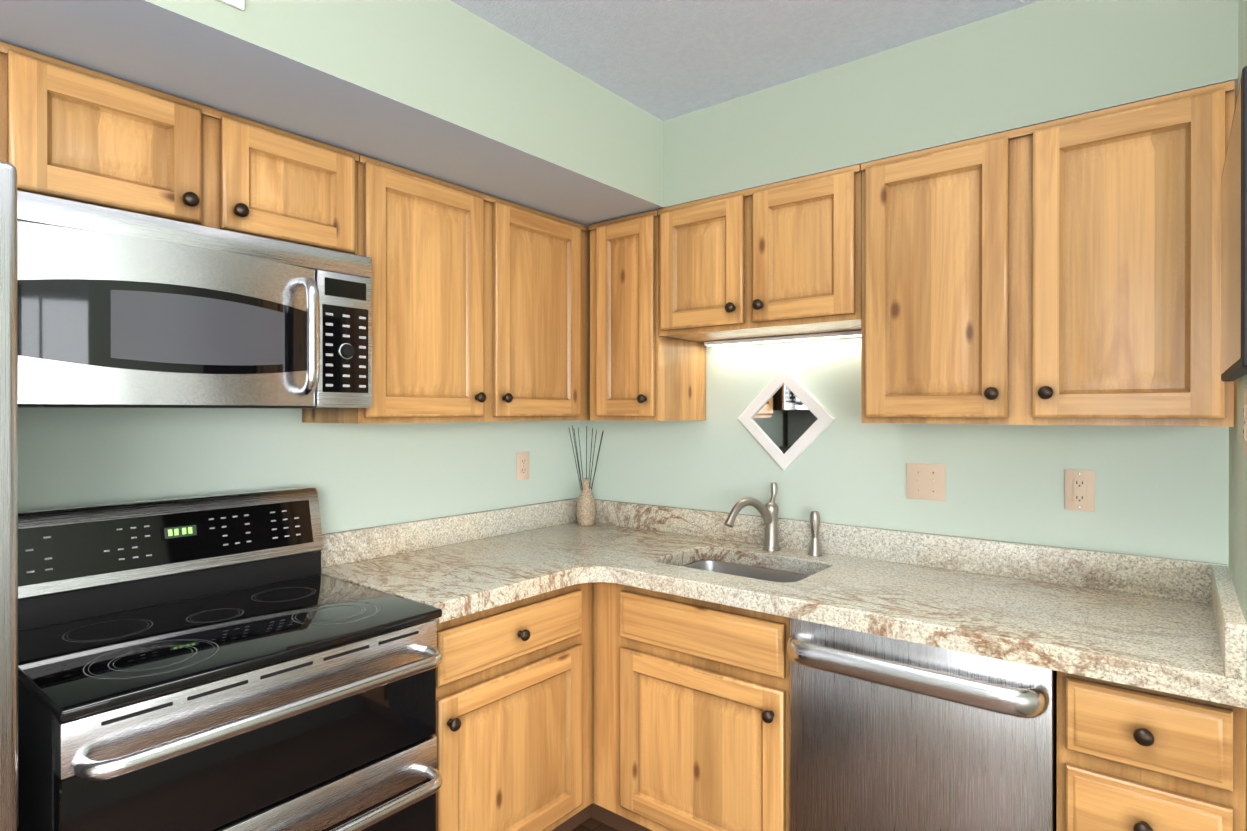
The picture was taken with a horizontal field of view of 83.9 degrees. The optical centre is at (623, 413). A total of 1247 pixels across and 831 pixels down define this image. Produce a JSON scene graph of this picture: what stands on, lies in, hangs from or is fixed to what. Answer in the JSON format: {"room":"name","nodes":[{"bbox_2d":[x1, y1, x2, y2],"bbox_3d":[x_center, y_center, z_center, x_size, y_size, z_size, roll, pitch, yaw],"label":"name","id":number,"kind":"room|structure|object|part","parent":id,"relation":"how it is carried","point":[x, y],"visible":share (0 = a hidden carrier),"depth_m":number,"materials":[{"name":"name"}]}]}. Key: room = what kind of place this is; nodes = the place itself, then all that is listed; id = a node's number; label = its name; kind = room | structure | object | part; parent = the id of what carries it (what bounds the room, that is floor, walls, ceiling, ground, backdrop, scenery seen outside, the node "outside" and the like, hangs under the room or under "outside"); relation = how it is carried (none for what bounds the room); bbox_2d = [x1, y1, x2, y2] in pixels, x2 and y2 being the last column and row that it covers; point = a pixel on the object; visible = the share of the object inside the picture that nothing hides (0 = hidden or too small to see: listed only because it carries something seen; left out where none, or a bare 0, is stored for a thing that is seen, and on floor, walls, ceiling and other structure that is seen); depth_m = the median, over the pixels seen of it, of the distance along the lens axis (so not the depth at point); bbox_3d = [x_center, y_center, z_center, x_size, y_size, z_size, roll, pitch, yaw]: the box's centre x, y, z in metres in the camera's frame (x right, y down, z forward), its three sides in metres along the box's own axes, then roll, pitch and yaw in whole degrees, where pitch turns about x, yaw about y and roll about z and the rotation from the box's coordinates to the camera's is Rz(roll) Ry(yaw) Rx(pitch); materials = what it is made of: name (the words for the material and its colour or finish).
{"room":"kitchen","nodes":[
{"label":"kitchen","id":0,"kind":"room"},
{"bbox_2d":[18,408,579,631],"bbox_3d":[-1.581,0.181,1.531,0.120,2.440,4.520,0,0,39],"label":"wall","id":1,"kind":"structure","parent":0,"point":[361,475],"depth_m":2.15,"materials":[{"name":"green paint"}]},
{"bbox_2d":[0,41,358,254],"bbox_3d":[-1.093,-0.580,1.739,0.378,0.300,0.765,0,0,39],"label":"upper cabinet","id":2,"kind":"object","parent":1,"relation":"attached to","point":[72,132],"visible":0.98,"depth_m":1.57,"materials":[{"name":"brown wood"}]},
{"bbox_2d":[17,190,371,408],"bbox_3d":[-1.057,-0.221,1.717,0.460,0.414,0.752,0,0,39],"label":"microwave","id":3,"kind":"object","parent":2,"relation":"attached to","point":[117,308],"visible":0.98,"depth_m":1.52,"materials":[{"name":"grey metal"}]},
{"bbox_2d":[302,155,585,422],"bbox_3d":[-0.581,-0.352,2.409,0.344,0.758,0.915,0,0,39],"label":"upper cabinet","id":4,"kind":"object","parent":1,"relation":"attached to","point":[480,307],"depth_m":2.24,"materials":[{"name":"brown wood"}]},
{"bbox_2d":[516,452,528,479],"bbox_3d":[-0.417,0.218,2.886,0.007,0.116,0.072,0,0,39],"label":"outlet","id":5,"kind":"object","parent":1,"relation":"attached to","point":[522,465],"visible":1,"depth_m":2.88,"materials":[{"name":"beige plastic"}]},
{"bbox_2d":[586,226,589,419],"bbox_3d":[-0.198,-0.353,2.888,0.344,0.758,0.427,0,0,39],"label":"upper cabinet","id":6,"kind":"object","parent":1,"relation":"attached to","point":[587,231],"depth_m":2.72,"materials":[{"name":"brown wood"}]},
{"bbox_2d":[0,0,663,225],"bbox_3d":[-1.049,-0.886,1.539,0.700,0.306,3.600,0,0,39],"label":"soffit","id":7,"kind":"structure","parent":0,"point":[449,91],"depth_m":1.70,"materials":[{"name":"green paint"}]},
{"bbox_2d":[219,0,244,10],"bbox_3d":[-0.864,-0.892,1.198,0.013,0.212,0.398,0,0,39],"label":"panel","id":8,"kind":"object","parent":7,"relation":"attached to","point":[239,4],"visible":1,"depth_m":1.34,"materials":[{"name":"white"}]},
{"bbox_2d":[571,817,617,830],"bbox_3d":[0.148,1.434,0.077,4.640,0.060,4.640,0,0,39],"label":"floor","id":9,"kind":"structure","parent":0,"point":[591,824],"depth_m":2.35,"materials":[{"name":"brown wood"}]},
{"bbox_2d":[0,161,18,830],"bbox_3d":[-1.451,0.504,0.907,0.782,1.794,0.900,0,0,39],"label":"refrigerator","id":10,"kind":"object","parent":9,"relation":"on","point":[9,804],"visible":1,"depth_m":1.04,"materials":[{"name":"grey metal"}]},
{"bbox_2d":[17,487,442,830],"bbox_3d":[-0.926,0.813,1.621,0.736,1.174,0.756,0,0,39],"label":"range","id":11,"kind":"object","parent":9,"relation":"on","point":[306,703],"visible":0.96,"depth_m":1.53,"materials":[{"name":"black metal"}]},
{"bbox_2d":[434,583,589,830],"bbox_3d":[-0.561,0.967,2.200,0.638,0.862,0.585,0,0,39],"label":"base cabinet","id":12,"kind":"object","parent":9,"relation":"on","point":[513,734],"depth_m":2.01,"materials":[{"name":"brown wood"}]},
{"bbox_2d":[308,514,591,623],"bbox_3d":[-0.533,0.459,2.191,0.690,0.152,0.600,0,0,39],"label":"countertop","id":13,"kind":"structure","parent":12,"relation":"on","point":[460,565],"depth_m":2.25,"materials":[{"name":"beige stone"}]},
{"bbox_2d":[467,498,1246,708],"bbox_3d":[0.454,0.459,2.195,2.228,0.152,0.699,0,0,39],"label":"countertop","id":14,"kind":"structure","parent":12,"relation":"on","point":[1172,626],"depth_m":1.87,"materials":[{"name":"beige stone"}]},
{"bbox_2d":[569,426,603,525],"bbox_3d":[-0.161,0.268,3.013,0.138,0.431,0.168,0,0,39],"label":"vase","id":15,"kind":"object","parent":14,"relation":"on","point":[586,511],"visible":1,"depth_m":2.98,"materials":[{"name":"ceramic"}]},
{"bbox_2d":[682,560,810,582],"bbox_3d":[0.386,0.631,2.265,0.544,0.190,0.384,0,0,39],"label":"undermount sink","id":16,"kind":"object","parent":14,"relation":"in","point":[766,574],"visible":0.02,"depth_m":2.43,"materials":[{"name":"silver metal"}]},
{"bbox_2d":[724,482,779,550],"bbox_3d":[0.453,0.366,2.412,0.100,0.237,0.261,0,0,39],"label":"faucet","id":17,"kind":"object","parent":14,"relation":"on","point":[768,511],"visible":1,"depth_m":2.45,"materials":[{"name":"silver metal"}]},
{"bbox_2d":[808,511,821,555],"bbox_3d":[0.657,0.408,2.381,0.048,0.152,0.048,0,0,39],"label":"sprayer","id":18,"kind":"object","parent":14,"relation":"on","point":[814,548],"visible":1,"depth_m":2.37,"materials":[{"name":"silver metal"}]},
{"bbox_2d":[590,582,592,816],"bbox_3d":[-0.182,0.966,2.674,0.638,0.862,0.746,0,0,39],"label":"base cabinet","id":19,"kind":"object","parent":9,"relation":"on","point":[591,583],"depth_m":2.29,"materials":[{"name":"brown wood"}]},
{"bbox_2d":[591,582,789,830],"bbox_3d":[0.320,0.967,2.321,0.774,0.862,0.673,0,0,39],"label":"base cabinet","id":20,"kind":"object","parent":9,"relation":"on","point":[691,714],"visible":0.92,"depth_m":2.04,"materials":[{"name":"brown wood"}]},
{"bbox_2d":[787,618,1056,830],"bbox_3d":[0.845,0.968,1.872,0.600,0.862,0.700,0,0,39],"label":"dishwasher","id":21,"kind":"object","parent":9,"relation":"on","point":[889,734],"visible":0.83,"depth_m":1.64,"materials":[{"name":"grey metal"}]},
{"bbox_2d":[1057,671,1245,830],"bbox_3d":[1.216,0.969,1.605,0.300,0.862,0.673,0,0,39],"label":"base cabinet","id":22,"kind":"object","parent":9,"relation":"on","point":[1131,758],"visible":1,"depth_m":1.37,"materials":[{"name":"brown wood"}]},
{"bbox_2d":[451,0,1041,120],"bbox_3d":[0.148,-1.066,0.072,4.640,0.060,4.640,0,0,39],"label":"ceiling","id":23,"kind":"structure","parent":0,"point":[663,60],"depth_m":1.91,"materials":[{"name":"white paint"}]},
{"bbox_2d":[580,336,1228,569],"bbox_3d":[0.758,0.179,2.479,2.354,2.440,0.120,0,0,39],"label":"wall","id":24,"kind":"structure","parent":0,"point":[1162,491],"depth_m":2.26,"materials":[{"name":"green paint"}]},
{"bbox_2d":[588,210,705,420],"bbox_3d":[0.081,-0.353,2.697,0.328,0.758,0.378,0,0,39],"label":"upper cabinet","id":25,"kind":"object","parent":24,"relation":"attached to","point":[641,369],"visible":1,"depth_m":2.57,"materials":[{"name":"brown wood"}]},
{"bbox_2d":[658,164,861,345],"bbox_3d":[0.495,-0.496,2.366,0.728,0.470,0.378,0,0,39],"label":"upper cabinet","id":26,"kind":"object","parent":24,"relation":"attached to","point":[783,258],"depth_m":2.22,"materials":[{"name":"brown wood"}]},
{"bbox_3d":[0.593,-0.269,2.487,0.685,0.016,0.048,0,0,39],"label":"under-cabinet light strip","id":27,"kind":"part","parent":26,"relation":"part of","materials":[{"name":"white plastic"}]},
{"bbox_2d":[737,367,834,470],"bbox_3d":[0.585,0.018,2.527,0.379,0.379,0.018,0,0,39],"label":"mirror","id":28,"kind":"object","parent":24,"relation":"attached to","point":[786,418],"visible":1,"depth_m":2.52,"materials":[{"name":"white mirror"}]},
{"bbox_2d":[907,463,945,500],"bbox_3d":[0.968,0.219,2.225,0.118,0.116,0.014,0,0,39],"label":"light switch","id":29,"kind":"object","parent":24,"relation":"attached to","point":[925,481],"visible":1,"depth_m":2.23,"materials":[{"name":"beige plastic"}]},
{"bbox_2d":[861,80,1234,426],"bbox_3d":[1.102,-0.351,1.882,0.821,0.758,0.378,0,0,39],"label":"upper cabinet","id":30,"kind":"object","parent":24,"relation":"attached to","point":[1065,271],"visible":1,"depth_m":1.71,"materials":[{"name":"brown wood"}]},
{"bbox_2d":[1065,469,1094,511],"bbox_3d":[1.294,0.218,1.968,0.072,0.116,0.008,0,0,39],"label":"outlet","id":31,"kind":"object","parent":24,"relation":"attached to","point":[1079,490],"visible":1,"depth_m":1.97,"materials":[{"name":"beige plastic"}]},
{"bbox_2d":[664,0,1237,207],"bbox_3d":[0.845,-0.887,2.121,1.534,0.306,0.327,0,0,39],"label":"wall","id":32,"kind":"structure","parent":0,"point":[1042,61],"depth_m":1.87,"materials":[{"name":"green paint"}]},
{"bbox_2d":[1229,0,1246,830],"bbox_3d":[0.985,0.182,0.973,0.120,2.440,1.950,0,0,39],"label":"wall","id":33,"kind":"structure","parent":0,"point":[1238,514],"depth_m":1.46,"materials":[{"name":"green paint"}]},
{"bbox_2d":[1221,66,1246,381],"bbox_3d":[1.109,-0.289,1.248,0.028,0.440,0.620,0,0,39],"label":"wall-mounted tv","id":34,"kind":"object","parent":33,"relation":"attached to","point":[1234,272],"visible":0.96,"depth_m":1.12,"materials":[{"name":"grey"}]},
{"bbox_2d":[1243,391,1246,453],"bbox_3d":[1.144,0.016,1.275,0.007,0.116,0.072,0,0,39],"label":"outlet","id":35,"kind":"object","parent":33,"relation":"attached to","point":[1245,422],"visible":1,"depth_m":1.26,"materials":[{"name":"beige plastic"}]}
]}

